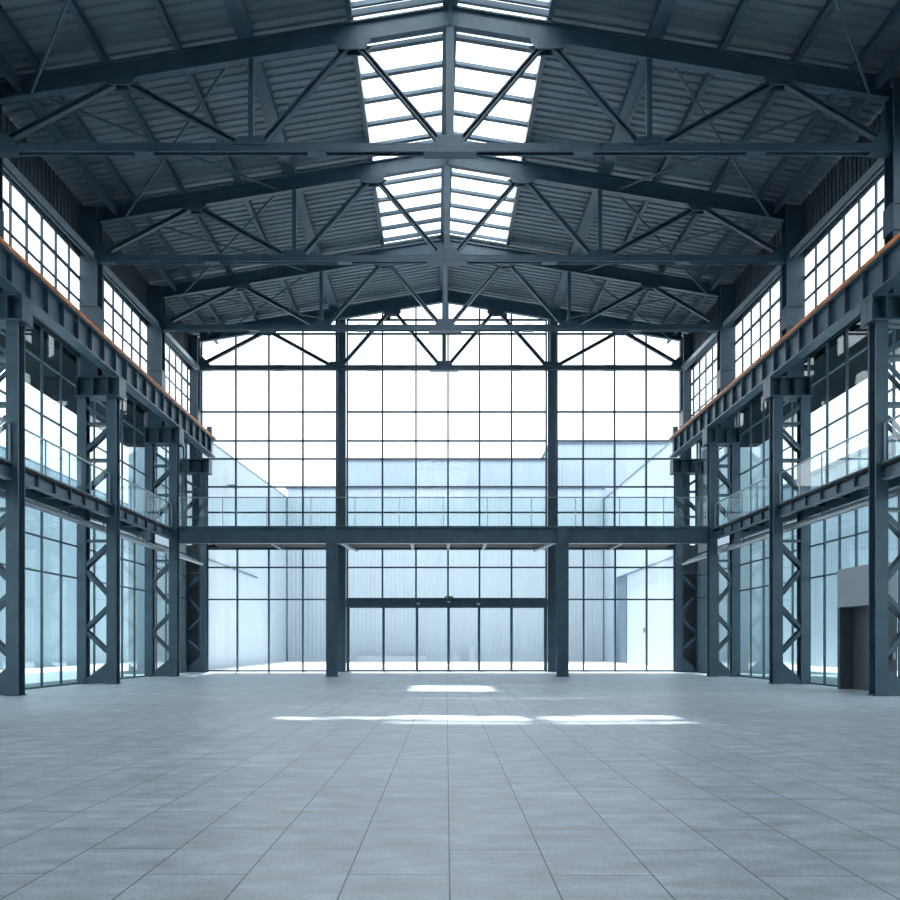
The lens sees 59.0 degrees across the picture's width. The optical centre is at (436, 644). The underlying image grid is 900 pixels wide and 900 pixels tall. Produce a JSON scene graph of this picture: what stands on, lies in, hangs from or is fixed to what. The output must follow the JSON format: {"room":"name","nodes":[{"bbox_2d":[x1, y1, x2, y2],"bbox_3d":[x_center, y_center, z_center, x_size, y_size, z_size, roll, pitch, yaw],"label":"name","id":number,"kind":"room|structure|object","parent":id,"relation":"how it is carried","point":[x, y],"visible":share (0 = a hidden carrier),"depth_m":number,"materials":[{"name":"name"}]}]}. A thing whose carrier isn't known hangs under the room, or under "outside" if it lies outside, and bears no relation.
{"room":"exhibition hall","nodes":[
{"label":"exhibition hall","id":0,"kind":"room"},
{"bbox_2d":[3,111,192,367],"bbox_3d":[-12.345,-14.461,27.550,0.070,2.367,25.500,0,0,0],"label":"wall","id":1,"kind":"structure","parent":0,"point":[35,169],"depth_m":26.55,"materials":[{"name":"grey metal"}]},
{"bbox_2d":[3,172,79,309],"bbox_3d":[-12.360,-11.950,24.400,0.070,3.000,6.400,0,0,0],"label":"window","id":2,"kind":"structure","parent":1,"relation":"in","point":[9,205],"depth_m":24.83,"materials":[{"name":"blue metal"}]},
{"bbox_2d":[103,276,146,367],"bbox_3d":[-12.360,-12.036,30.800,0.070,3.173,6.400,0,0,0],"label":"window","id":3,"kind":"structure","parent":1,"relation":"in","point":[123,301],"depth_m":31.25,"materials":[{"name":"blue metal"}]},
{"bbox_2d":[165,341,189,411],"bbox_3d":[-12.360,-12.123,37.150,0.070,3.346,6.300,0,0,0],"label":"window","id":4,"kind":"structure","parent":1,"relation":"in","point":[166,343],"depth_m":37.62,"materials":[{"name":"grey metal"}]},
{"bbox_2d":[79,356,146,510],"bbox_3d":[-12.450,-7.500,30.800,0.070,5.100,6.400,0,0,0],"label":"window","id":5,"kind":"structure","parent":0,"point":[127,395],"depth_m":32.17,"materials":[{"name":"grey metal"}]},
{"bbox_2d":[179,473,185,671],"bbox_3d":[-12.750,-3.575,39.400,0.600,9.850,0.080,0,0,0],"label":"wall","id":6,"kind":"structure","parent":0,"point":[182,547],"depth_m":39.36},
{"bbox_2d":[145,540,186,672],"bbox_3d":[-12.450,-1.590,36.750,0.070,5.880,5.500,0,0,0],"label":"window","id":7,"kind":"structure","parent":6,"relation":"in","point":[156,568],"depth_m":36.49,"materials":[{"name":"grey metal"}]},
{"bbox_2d":[155,425,186,525],"bbox_3d":[-12.450,-7.540,36.750,0.070,5.020,5.500,0,0,0],"label":"window","id":8,"kind":"structure","parent":6,"relation":"in","point":[185,442],"depth_m":36.76,"materials":[{"name":"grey metal"}]},
{"bbox_2d":[186,475,199,665],"bbox_3d":[-12.500,-6.900,40.460,1.600,16.500,0.120,0,0,0],"label":"wall","id":9,"kind":"structure","parent":0,"point":[193,613],"depth_m":40.40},
{"bbox_2d":[208,548,325,671],"bbox_3d":[-8.378,-1.790,40.400,6.644,6.280,0.140,0,0,0],"label":"window","id":10,"kind":"structure","parent":9,"relation":"in","point":[237,567],"depth_m":40.33,"materials":[{"name":"blue metal"}]},
{"bbox_2d":[200,332,337,544],"bbox_3d":[-8.528,-10.932,40.400,6.944,11.805,0.140,0,0,0],"label":"window","id":11,"kind":"structure","parent":9,"relation":"in","point":[302,333],"depth_m":40.34,"materials":[{"name":"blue metal"}]},
{"bbox_2d":[199,290,681,371],"bbox_3d":[0.175,-15.517,39.300,23.887,3.936,0.320,0,0,0],"label":"roof truss","id":12,"kind":"object","parent":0,"point":[390,307],"visible":0.83,"depth_m":39.28,"materials":[{"name":"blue metal"}]},
{"bbox_2d":[64,0,260,320],"bbox_3d":[-8.850,-15.749,26.850,0.150,0.978,27.706,0,0,0],"label":"purlin","id":13,"kind":"object","parent":12,"relation":"attached to","point":[73,6],"visible":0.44,"depth_m":23.71,"materials":[{"name":"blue metal"}]},
{"bbox_2d":[627,0,835,320],"bbox_3d":[9.550,-15.749,26.850,0.150,0.978,27.706,0,0,0],"label":"purlin","id":14,"kind":"object","parent":12,"relation":"attached to","point":[828,7],"visible":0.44,"depth_m":23.70,"materials":[{"name":"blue metal"}]},
{"bbox_2d":[161,238,720,332],"bbox_3d":[0.175,-15.374,34.000,23.887,3.936,0.320,0,0,0],"label":"roof truss","id":15,"kind":"object","parent":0,"point":[238,281],"visible":0.8,"depth_m":33.96,"materials":[{"name":"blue metal"}]},
{"bbox_2d":[97,156,786,265],"bbox_3d":[0.175,-15.201,27.600,23.887,3.936,0.320,0,0,0],"label":"roof truss","id":16,"kind":"object","parent":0,"point":[520,173],"visible":1,"depth_m":27.54,"materials":[{"name":"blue metal"}]},
{"bbox_2d":[136,218,307,271],"bbox_3d":[-8.200,-15.457,30.800,0.073,1.121,8.320,0,0,40],"label":"rod","id":17,"kind":"object","parent":16,"relation":"attached to","point":[139,219],"visible":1,"depth_m":30.17,"materials":[{"name":"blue metal"}]},
{"bbox_2d":[583,218,757,271],"bbox_3d":[8.900,-15.457,30.800,0.075,1.120,8.319,0,0,-40],"label":"rod","id":18,"kind":"object","parent":16,"relation":"attached to","point":[753,219],"visible":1,"depth_m":30.17,"materials":[{"name":"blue metal"}]},
{"bbox_2d":[178,526,708,551],"bbox_3d":[0.265,-4.695,36.925,22.550,0.730,6.310,0,0,0],"label":"beam","id":19,"kind":"structure","parent":0,"point":[543,537],"depth_m":33.90,"materials":[{"name":"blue metal"}]},
{"bbox_2d":[208,545,673,547],"bbox_3d":[0.200,-4.980,40.208,23.800,0.100,0.235,0,0,0],"label":"strip","id":20,"kind":"object","parent":19,"relation":"attached to","point":[209,546],"visible":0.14,"depth_m":40.20,"materials":[{"name":"grey metal"}]},
{"bbox_2d":[178,497,707,525],"bbox_3d":[0.265,-5.685,33.880,22.550,1.250,0.050,0,0,0],"label":"glass railing","id":21,"kind":"object","parent":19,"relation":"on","point":[178,497],"visible":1,"depth_m":33.86,"materials":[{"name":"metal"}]},
{"bbox_2d":[0,5,892,158],"bbox_3d":[0.175,-15.028,21.200,23.887,3.936,0.320,0,0,0],"label":"roof truss","id":22,"kind":"object","parent":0,"point":[350,38],"visible":1,"depth_m":21.18,"materials":[{"name":"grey metal"}]},
{"bbox_2d":[30,0,69,93],"bbox_3d":[-8.200,-15.011,18.000,0.073,0.776,8.316,0,0,-40],"label":"rod","id":23,"kind":"object","parent":22,"relation":"attached to","point":[66,2],"visible":1,"depth_m":19.62,"materials":[{"name":"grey metal"}]},
{"bbox_2d":[0,52,218,343],"bbox_3d":[-11.150,-15.062,26.700,0.160,1.040,27.408,0,0,0],"label":"beam","id":24,"kind":"structure","parent":22,"relation":"attached to","point":[8,72],"depth_m":25.62,"materials":[{"name":"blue metal"}]},
{"bbox_2d":[0,5,224,323],"bbox_3d":[-10.550,-15.461,26.700,0.140,0.970,27.406,0,0,0],"label":"beam","id":25,"kind":"structure","parent":22,"relation":"attached to","point":[7,23],"depth_m":23.97,"materials":[{"name":"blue metal"}]},
{"bbox_2d":[43,97,277,190],"bbox_3d":[-8.200,-15.284,24.400,0.073,1.121,8.320,0,0,40],"label":"rod","id":26,"kind":"object","parent":22,"relation":"attached to","point":[46,98],"visible":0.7,"depth_m":23.72,"materials":[{"name":"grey metal"}]},
{"bbox_2d":[124,67,227,216],"bbox_3d":[-8.200,-15.184,24.400,0.073,0.776,8.316,0,0,-40],"label":"rod","id":27,"kind":"object","parent":22,"relation":"attached to","point":[223,70],"visible":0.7,"depth_m":23.74,"materials":[{"name":"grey metal"}]},
{"bbox_2d":[152,0,299,312],"bbox_3d":[-6.900,-16.069,26.850,0.150,0.978,27.706,0,0,0],"label":"purlin","id":28,"kind":"object","parent":22,"relation":"attached to","point":[159,6],"visible":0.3,"depth_m":23.78,"materials":[{"name":"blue metal"}]},
{"bbox_2d":[224,0,338,308],"bbox_3d":[-5.100,-16.359,26.850,0.420,1.017,27.706,0,0,0],"label":"purlin","id":29,"kind":"object","parent":22,"relation":"attached to","point":[236,9],"visible":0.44,"depth_m":24.34,"materials":[{"name":"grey metal"}]},
{"bbox_2d":[440,0,457,290],"bbox_3d":[0.350,-17.273,26.850,0.400,1.008,27.707,0,0,0],"label":"ridge beam","id":30,"kind":"structure","parent":22,"relation":"attached to","point":[450,3],"depth_m":25.10,"materials":[{"name":"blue metal"}]},
{"bbox_2d":[550,0,677,308],"bbox_3d":[5.800,-16.359,26.850,0.420,1.017,27.706,0,0,0],"label":"purlin","id":31,"kind":"object","parent":22,"relation":"attached to","point":[664,10],"visible":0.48,"depth_m":24.30,"materials":[{"name":"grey metal"}]},
{"bbox_2d":[588,0,750,312],"bbox_3d":[7.600,-16.069,26.850,0.150,0.978,27.706,0,0,0],"label":"purlin","id":32,"kind":"object","parent":22,"relation":"attached to","point":[742,6],"visible":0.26,"depth_m":23.79,"materials":[{"name":"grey metal"}]},
{"bbox_2d":[672,67,769,216],"bbox_3d":[8.900,-15.184,24.400,0.075,0.775,8.316,0,0,40],"label":"rod","id":33,"kind":"object","parent":22,"relation":"attached to","point":[681,78],"visible":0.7,"depth_m":23.71,"materials":[{"name":"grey metal"}]},
{"bbox_2d":[616,97,856,190],"bbox_3d":[8.900,-15.284,24.400,0.075,1.120,8.319,0,0,-40],"label":"rod","id":34,"kind":"object","parent":22,"relation":"attached to","point":[850,98],"visible":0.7,"depth_m":23.74,"materials":[{"name":"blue metal"}]},
{"bbox_2d":[659,0,899,323],"bbox_3d":[11.100,-15.486,26.700,0.140,0.970,27.406,0,0,0],"label":"beam","id":35,"kind":"structure","parent":22,"relation":"attached to","point":[893,16],"depth_m":23.82,"materials":[{"name":"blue metal"}]},
{"bbox_2d":[666,46,899,343],"bbox_3d":[11.700,-15.087,26.700,0.160,1.040,27.408,0,0,0],"label":"beam","id":36,"kind":"structure","parent":22,"relation":"attached to","point":[893,62],"depth_m":25.42,"materials":[{"name":"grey metal"}]},
{"bbox_2d":[835,0,870,93],"bbox_3d":[8.900,-15.011,18.000,0.075,0.775,8.316,0,0,40],"label":"rod","id":37,"kind":"object","parent":22,"relation":"attached to","point":[839,8],"visible":1,"depth_m":19.63,"materials":[{"name":"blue metal"}]},
{"bbox_2d":[0,661,897,676],"bbox_3d":[0.000,1.510,40.000,120.000,0.280,140.000,0,0,0],"label":"ground","id":38,"kind":"structure","parent":0,"point":[286,665],"depth_m":50.65,"materials":[{"name":"concrete"}]},
{"bbox_2d":[0,445,127,668],"bbox_3d":[-27.500,-4.950,47.000,6.000,12.640,66.300,0,0,0],"label":"building","id":39,"kind":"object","parent":38,"relation":"on","point":[32,516],"visible":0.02,"depth_m":51.19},
{"bbox_2d":[25,671,144,687],"bbox_3d":[-16.250,1.407,5.950,6.500,0.085,71.900,0,0,0],"label":"path","id":40,"kind":"object","parent":38,"relation":"on","point":[49,678],"visible":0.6,"depth_m":33.39,"materials":[{"name":"grey concrete"}]},
{"bbox_2d":[128,442,286,670],"bbox_3d":[-14.555,-5.650,56.150,3.930,14.040,27.340,0,0,0],"label":"exterior wall","id":41,"kind":"structure","parent":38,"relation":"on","point":[253,582],"depth_m":48.19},
{"bbox_2d":[358,656,425,660],"bbox_3d":[-3.750,1.135,66.300,5.700,0.470,0.200,0,0,0],"label":"barrier","id":42,"kind":"object","parent":38,"relation":"on","point":[360,658],"visible":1,"depth_m":66.19,"materials":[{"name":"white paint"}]},
{"bbox_2d":[285,486,604,660],"bbox_3d":[0.700,-6.000,68.400,26.900,14.740,3.100,0,0,0],"label":"exterior wall","id":43,"kind":"structure","parent":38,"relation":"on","point":[365,623],"depth_m":67.01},
{"bbox_2d":[348,458,547,485],"bbox_3d":[0.850,-7.550,75.100,18.400,17.840,10.100,0,0,0],"label":"building","id":44,"kind":"structure","parent":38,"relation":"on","point":[360,472],"depth_m":70.20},
{"bbox_2d":[541,442,668,498],"bbox_3d":[17.000,-8.400,77.500,13.900,19.540,13.300,0,0,0],"label":"building","id":45,"kind":"structure","parent":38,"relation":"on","point":[596,472],"depth_m":71.00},
{"bbox_2d":[603,440,768,670],"bbox_3d":[16.005,-5.500,56.500,4.030,13.740,28.040,0,0,0],"label":"exterior wall","id":46,"kind":"structure","parent":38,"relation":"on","point":[630,582],"depth_m":49.49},
{"bbox_2d":[740,671,836,684],"bbox_3d":[16.600,1.407,5.950,6.400,0.085,71.900,0,0,0],"label":"path","id":47,"kind":"object","parent":38,"relation":"on","point":[816,676],"visible":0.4,"depth_m":35.58,"materials":[{"name":"grey concrete"}]},
{"bbox_2d":[783,432,899,670],"bbox_3d":[27.500,-4.950,47.000,6.300,12.640,66.300,0,0,0],"label":"building","id":48,"kind":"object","parent":38,"relation":"on","point":[858,460],"visible":0.08,"depth_m":49.37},
{"bbox_2d":[0,672,899,899],"bbox_3d":[0.200,1.475,14.250,26.400,0.250,52.500,0,0,0],"label":"floor","id":49,"kind":"structure","parent":0,"point":[190,785],"depth_m":7.69,"materials":[{"name":"tile"}]},
{"bbox_2d":[0,104,33,695],"bbox_3d":[-11.680,-6.787,21.200,1.540,16.275,0.600,0,0,0],"label":"column","id":50,"kind":"structure","parent":49,"relation":"on","point":[16,310],"depth_m":21.04,"materials":[{"name":"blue metal"}]},
{"bbox_2d":[0,457,12,479],"bbox_3d":[-11.785,-4.575,18.000,1.170,0.510,5.970,0,0,0],"label":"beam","id":51,"kind":"object","parent":50,"relation":"attached to","point":[5,464],"visible":1,"depth_m":20.73,"materials":[{"name":"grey metal"}]},
{"bbox_2d":[0,490,197,560],"bbox_3d":[-11.860,-4.230,26.250,0.099,0.219,26.100,0,0,0],"label":"pipe","id":52,"kind":"object","parent":51,"relation":"hanging from","point":[2,491],"visible":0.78,"depth_m":26.95,"materials":[{"name":"metal"}]},
{"bbox_2d":[0,492,202,565],"bbox_3d":[-11.620,-4.133,26.250,0.148,0.414,26.100,0,0,0],"label":"pipe","id":53,"kind":"object","parent":51,"relation":"hanging from","point":[68,517],"visible":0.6,"depth_m":26.29,"materials":[{"name":"metal"}]},
{"bbox_2d":[0,318,78,481],"bbox_3d":[-12.450,-7.455,24.400,0.070,5.190,6.400,0,0,0],"label":"window","id":54,"kind":"structure","parent":50,"relation":"attached to","point":[42,328],"depth_m":25.58,"materials":[{"name":"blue metal"}]},
{"bbox_2d":[3,158,93,257],"bbox_3d":[-11.880,-13.319,24.400,0.210,0.363,5.856,0,0,0],"label":"beam","id":55,"kind":"structure","parent":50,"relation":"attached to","point":[12,171],"depth_m":24.03,"materials":[{"name":"metal"}]},
{"bbox_2d":[0,466,111,517],"bbox_3d":[-11.785,-4.615,24.400,1.170,0.510,5.970,0,0,0],"label":"walkway","id":56,"kind":"object","parent":50,"relation":"attached to","point":[43,489],"visible":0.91,"depth_m":24.34,"materials":[{"name":"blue metal"}]},
{"bbox_2d":[25,428,109,502],"bbox_3d":[-11.280,-5.395,24.400,0.060,1.050,5.970,0,0,0],"label":"glass railing","id":57,"kind":"object","parent":56,"relation":"on","point":[26,430],"visible":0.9,"depth_m":24.39,"materials":[{"name":"metal"}]},
{"bbox_2d":[0,237,215,457],"bbox_3d":[-11.095,-9.975,26.125,0.390,1.450,26.250,0,0,0],"label":"girder","id":58,"kind":"object","parent":50,"relation":"on","point":[17,275],"visible":0.96,"depth_m":25.30,"materials":[{"name":"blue metal"}]},
{"bbox_2d":[1,511,76,689],"bbox_3d":[-12.450,-1.505,24.400,0.070,5.710,6.400,0,0,0],"label":"window","id":59,"kind":"structure","parent":49,"relation":"on","point":[40,536],"depth_m":25.35,"materials":[{"name":"blue metal"}]},
{"bbox_2d":[75,206,125,683],"bbox_3d":[-11.680,-6.874,27.600,1.540,16.447,0.600,0,0,0],"label":"column","id":60,"kind":"structure","parent":49,"relation":"on","point":[91,385],"depth_m":27.42,"materials":[{"name":"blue metal"}]},
{"bbox_2d":[103,265,158,327],"bbox_3d":[-11.880,-13.492,30.800,0.210,0.363,5.856,0,0,0],"label":"beam","id":61,"kind":"structure","parent":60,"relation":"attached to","point":[107,272],"depth_m":30.62,"materials":[{"name":"metal"}]},
{"bbox_2d":[90,505,172,539],"bbox_3d":[-11.785,-4.705,30.800,1.170,0.510,5.970,0,0,0],"label":"walkway","id":62,"kind":"object","parent":60,"relation":"attached to","point":[134,523],"visible":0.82,"depth_m":30.79,"materials":[{"name":"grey metal"}]},
{"bbox_2d":[90,521,145,678],"bbox_3d":[-12.450,-1.550,30.800,0.070,5.800,6.400,0,0,0],"label":"window","id":63,"kind":"structure","parent":49,"relation":"on","point":[94,551],"depth_m":31.52,"materials":[{"name":"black metal"}]},
{"bbox_2d":[144,286,183,676],"bbox_3d":[-11.680,-6.960,34.000,1.540,16.620,0.600,0,0,0],"label":"column","id":64,"kind":"structure","parent":49,"relation":"on","point":[156,434],"depth_m":33.82,"materials":[{"name":"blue metal"}]},
{"bbox_2d":[165,333,199,370],"bbox_3d":[-11.880,-13.656,36.872,0.210,0.345,5.200,0,0,0],"label":"beam","id":65,"kind":"structure","parent":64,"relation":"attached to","point":[168,337],"depth_m":36.85,"materials":[{"name":"metal"}]},
{"bbox_2d":[179,335,211,671],"bbox_3d":[-12.130,-7.029,39.750,1.620,16.759,0.600,0,0,0],"label":"column","id":66,"kind":"structure","parent":49,"relation":"on","point":[195,465],"depth_m":39.57,"materials":[{"name":"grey metal"}]},
{"bbox_2d":[325,543,338,676],"bbox_3d":[-4.477,-1.490,33.880,0.540,5.680,0.440,0,0,0],"label":"column","id":67,"kind":"structure","parent":49,"relation":"on","point":[331,548],"depth_m":33.70,"materials":[{"name":"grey metal"}]},
{"bbox_2d":[338,319,347,671],"bbox_3d":[-4.828,-7.620,40.290,0.600,17.939,0.420,0,0,0],"label":"wall column","id":68,"kind":"structure","parent":49,"relation":"on","point":[341,335],"depth_m":40.15,"materials":[{"name":"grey metal"}]},
{"bbox_2d":[346,304,546,525],"bbox_3d":[0.495,-11.369,40.400,10.189,12.678,0.140,0,0,0],"label":"window","id":69,"kind":"structure","parent":68,"relation":"attached to","point":[415,319],"depth_m":40.34,"materials":[{"name":"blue metal"}]},
{"bbox_2d":[346,599,547,671],"bbox_3d":[0.495,-0.480,40.325,10.189,3.660,0.390,0,0,0],"label":"door","id":70,"kind":"structure","parent":49,"relation":"on","point":[350,603],"depth_m":40.30,"materials":[{"name":"blue metal"}]},
{"bbox_2d":[346,548,546,598],"bbox_3d":[0.495,-3.620,40.400,10.189,2.620,0.140,0,0,0],"label":"window","id":71,"kind":"structure","parent":70,"relation":"on","point":[382,549],"depth_m":40.33,"materials":[{"name":"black metal"}]},
{"bbox_2d":[546,320,556,671],"bbox_3d":[5.819,-7.596,40.290,0.600,17.892,0.420,0,0,0],"label":"wall column","id":72,"kind":"structure","parent":49,"relation":"on","point":[551,374],"depth_m":40.15,"materials":[{"name":"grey metal"}]},
{"bbox_2d":[556,543,569,676],"bbox_3d":[5.351,-1.490,33.880,0.540,5.680,0.440,0,0,0],"label":"column","id":73,"kind":"structure","parent":49,"relation":"on","point":[562,548],"depth_m":33.70,"materials":[{"name":"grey metal"}]},
{"bbox_2d":[670,334,703,671],"bbox_3d":[12.505,-7.058,39.750,1.570,16.816,0.600,0,0,0],"label":"column","id":74,"kind":"structure","parent":49,"relation":"on","point":[685,465],"depth_m":39.57,"materials":[{"name":"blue metal"}]},
{"bbox_2d":[702,284,740,676],"bbox_3d":[12.170,-6.989,34.000,1.460,16.678,0.600,0,0,0],"label":"column","id":75,"kind":"structure","parent":49,"relation":"on","point":[725,434],"depth_m":33.82,"materials":[{"name":"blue metal"}]},
{"bbox_2d":[682,333,716,370],"bbox_3d":[12.230,-13.656,36.872,0.210,0.345,5.200,0,0,0],"label":"strut","id":76,"kind":"object","parent":75,"relation":"attached to","point":[713,337],"visible":0.69,"depth_m":36.83,"materials":[{"name":"metal"}]},
{"bbox_2d":[723,265,780,327],"bbox_3d":[12.230,-13.492,30.800,0.210,0.363,5.856,0,0,0],"label":"strut","id":77,"kind":"object","parent":75,"relation":"attached to","point":[776,272],"visible":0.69,"depth_m":30.62,"materials":[{"name":"metal"}]},
{"bbox_2d":[739,521,796,679],"bbox_3d":[12.920,-1.550,30.800,0.070,5.800,6.400,0,0,0],"label":"window","id":78,"kind":"structure","parent":49,"relation":"on","point":[792,531],"depth_m":31.41,"materials":[{"name":"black metal"}]},
{"bbox_2d":[763,205,811,683],"bbox_3d":[12.170,-6.902,27.600,1.460,16.505,0.600,0,0,0],"label":"column","id":79,"kind":"structure","parent":49,"relation":"on","point":[792,385],"depth_m":27.42,"materials":[{"name":"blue metal"}]},
{"bbox_2d":[713,505,796,539],"bbox_3d":[12.285,-4.705,30.800,1.110,0.510,5.970,0,0,0],"label":"walkway","id":80,"kind":"object","parent":79,"relation":"attached to","point":[757,521],"visible":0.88,"depth_m":30.79,"materials":[{"name":"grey metal"}]},
{"bbox_2d":[790,158,883,257],"bbox_3d":[12.230,-13.319,24.400,0.210,0.363,5.856,0,0,0],"label":"beam","id":81,"kind":"structure","parent":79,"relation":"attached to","point":[877,167],"depth_m":24.06,"materials":[{"name":"metal"}]},
{"bbox_2d":[810,496,899,686],"bbox_3d":[12.920,-1.505,24.400,0.070,5.710,6.400,0,0,0],"label":"window","id":82,"kind":"structure","parent":49,"relation":"on","point":[856,534],"depth_m":26.47,"materials":[{"name":"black metal"}]},
{"bbox_2d":[837,562,896,690],"bbox_3d":[12.595,-0.480,23.300,0.510,3.660,2.400,0,0,0],"label":"door","id":83,"kind":"structure","parent":49,"relation":"on","point":[853,582],"depth_m":23.99,"materials":[{"name":"grey metal"}]},
{"bbox_2d":[860,77,899,695],"bbox_3d":[12.170,-6.816,21.200,1.460,16.332,0.600,0,0,0],"label":"column","id":84,"kind":"structure","parent":49,"relation":"on","point":[880,312],"depth_m":21.04,"materials":[{"name":"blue metal"}]},
{"bbox_2d":[669,232,899,457],"bbox_3d":[11.625,-9.975,26.125,0.390,1.450,26.250,0,0,0],"label":"girder","id":85,"kind":"object","parent":84,"relation":"on","point":[880,273],"visible":0.98,"depth_m":25.14,"materials":[{"name":"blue metal"}]},
{"bbox_2d":[778,466,899,517],"bbox_3d":[12.285,-4.615,24.400,1.110,0.510,5.970,0,0,0],"label":"walkway","id":86,"kind":"object","parent":84,"relation":"attached to","point":[853,487],"visible":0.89,"depth_m":24.32,"materials":[{"name":"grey metal"}]},
{"bbox_2d":[779,428,868,502],"bbox_3d":[11.810,-5.395,24.400,0.060,1.050,5.970,0,0,0],"label":"glass railing","id":87,"kind":"object","parent":86,"relation":"on","point":[866,430],"visible":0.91,"depth_m":24.39,"materials":[{"name":"metal"}]},
{"bbox_2d":[808,315,896,489],"bbox_3d":[12.920,-7.455,24.400,0.070,5.190,6.400,0,0,0],"label":"window","id":88,"kind":"structure","parent":84,"relation":"attached to","point":[893,389],"depth_m":25.01,"materials":[{"name":"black metal"}]},
{"bbox_2d":[881,455,899,479],"bbox_3d":[12.285,-4.575,18.000,1.110,0.510,5.970,0,0,0],"label":"walkway","id":89,"kind":"object","parent":84,"relation":"attached to","point":[892,465],"visible":1,"depth_m":20.60,"materials":[{"name":"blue metal"}]},
{"bbox_2d":[681,490,899,565],"bbox_3d":[12.150,-4.133,26.250,0.148,0.414,26.100,0,0,0],"label":"pipe","id":90,"kind":"object","parent":89,"relation":"hanging from","point":[822,517],"visible":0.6,"depth_m":26.05,"materials":[{"name":"metal"}]},
{"bbox_2d":[687,487,899,560],"bbox_3d":[12.390,-4.230,26.250,0.099,0.219,26.100,0,0,0],"label":"pipe","id":91,"kind":"object","parent":89,"relation":"hanging from","point":[896,489],"visible":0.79,"depth_m":26.49,"materials":[{"name":"metal"}]},
{"bbox_2d":[0,0,899,337],"bbox_3d":[0.200,-15.994,14.450,26.400,3.679,52.900,0,0,0],"label":"ceiling","id":92,"kind":"structure","parent":0,"point":[565,112],"depth_m":25.02,"materials":[{"name":"metal"}]},
{"bbox_2d":[368,156,525,245],"bbox_3d":[0.350,-17.295,30.800,5.480,0.934,6.280,0,0,0],"label":"skylight","id":93,"kind":"object","parent":92,"relation":"attached to","point":[473,194],"visible":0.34,"depth_m":31.00,"materials":[{"name":"white glass"}]},
{"bbox_2d":[348,0,551,158],"bbox_3d":[0.350,-17.122,24.400,5.480,0.934,6.280,0,0,0],"label":"skylight","id":94,"kind":"object","parent":92,"relation":"attached to","point":[483,65],"visible":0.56,"depth_m":24.39,"materials":[{"name":"white glass"}]},
{"bbox_2d":[344,0,556,14],"bbox_3d":[0.350,-16.585,4.500,5.480,1.658,33.080,0,0,0],"label":"skylight","id":95,"kind":"object","parent":92,"relation":"attached to","point":[349,4],"visible":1,"depth_m":20.96,"materials":[{"name":"white glass"}]},
{"bbox_2d":[682,475,694,665],"bbox_3d":[13.000,-6.900,40.460,1.800,16.500,0.120,0,0,0],"label":"wall","id":96,"kind":"structure","parent":0,"point":[688,613],"depth_m":40.40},
{"bbox_2d":[556,548,673,671],"bbox_3d":[9.074,-1.790,40.400,6.053,6.280,0.140,0,0,0],"label":"window","id":97,"kind":"structure","parent":96,"relation":"in","point":[583,567],"depth_m":40.33,"materials":[{"name":"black metal"}]},
{"bbox_2d":[556,322,680,544],"bbox_3d":[9.224,-10.909,40.400,6.353,11.757,0.140,0,0,0],"label":"window","id":98,"kind":"structure","parent":96,"relation":"in","point":[614,411],"depth_m":40.34,"materials":[{"name":"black metal"}]},
{"bbox_2d":[697,473,706,671],"bbox_3d":[13.185,-3.575,39.400,0.530,9.850,0.080,0,0,0],"label":"wall","id":99,"kind":"structure","parent":0,"point":[700,547],"depth_m":39.36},
{"bbox_2d":[696,411,737,525],"bbox_3d":[12.920,-7.540,36.750,0.070,5.020,5.500,0,0,0],"label":"window","id":100,"kind":"structure","parent":99,"relation":"in","point":[736,412],"depth_m":39.01,"materials":[{"name":"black metal"}]},
{"bbox_2d":[696,540,739,672],"bbox_3d":[12.920,-1.590,36.750,0.070,5.880,5.500,0,0,0],"label":"window","id":101,"kind":"structure","parent":99,"relation":"in","point":[727,544],"depth_m":39.01,"materials":[{"name":"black metal"}]},
{"bbox_2d":[738,356,807,516],"bbox_3d":[12.920,-7.500,30.800,0.070,5.100,6.400,0,0,0],"label":"window","id":102,"kind":"structure","parent":0,"point":[806,358],"depth_m":31.59,"materials":[{"name":"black metal"}]},
{"bbox_2d":[688,108,883,367],"bbox_3d":[12.705,-14.489,27.550,0.070,2.423,25.500,0,0,0],"label":"wall","id":103,"kind":"structure","parent":0,"point":[848,170],"depth_m":26.55,"materials":[{"name":"grey metal"}]},
{"bbox_2d":[691,341,716,416],"bbox_3d":[12.720,-12.123,37.150,0.070,3.346,6.300,0,0,0],"label":"window","id":104,"kind":"structure","parent":103,"relation":"in","point":[715,343],"depth_m":38.00,"materials":[{"name":"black metal"}]},
{"bbox_2d":[735,276,780,378],"bbox_3d":[12.720,-12.036,30.800,0.070,3.173,6.400,0,0,0],"label":"window","id":105,"kind":"structure","parent":103,"relation":"in","point":[759,301],"depth_m":31.27,"materials":[{"name":"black metal"}]},
{"bbox_2d":[804,172,883,316],"bbox_3d":[12.720,-11.950,24.400,0.070,3.000,6.400,0,0,0],"label":"window","id":106,"kind":"structure","parent":103,"relation":"in","point":[877,205],"depth_m":24.81,"materials":[{"name":"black metal"}]},
{"bbox_3d":[-12.450,-6.800,1.400,0.100,16.300,26.800,0,0,0],"label":"wall","id":107,"kind":"structure","parent":0,"visible":0},
{"bbox_2d":[0,322,144,446],"bbox_3d":[-13.950,-9.925,24.700,2.800,0.250,29.400,0,0,0],"label":"canopy","id":108,"kind":"object","parent":107,"relation":"attached to","point":[32,336],"visible":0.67,"depth_m":29.24,"materials":[{"name":"black metal"}]},
{"bbox_2d":[3,290,189,445],"bbox_3d":[-12.405,-10.255,26.700,0.190,0.390,27.400,0,0,0],"label":"beam","id":109,"kind":"structure","parent":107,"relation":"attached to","point":[34,316],"depth_m":26.71,"materials":[{"name":"grey metal"}]},
{"bbox_3d":[12.920,-6.800,1.400,0.100,16.300,26.800,0,0,0],"label":"wall","id":110,"kind":"structure","parent":0,"visible":0},
{"bbox_2d":[701,318,899,446],"bbox_3d":[14.420,-9.925,24.700,2.800,0.250,29.400,0,0,0],"label":"canopy","id":111,"kind":"object","parent":110,"relation":"attached to","point":[858,338],"visible":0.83,"depth_m":29.02,"materials":[{"name":"black metal"}]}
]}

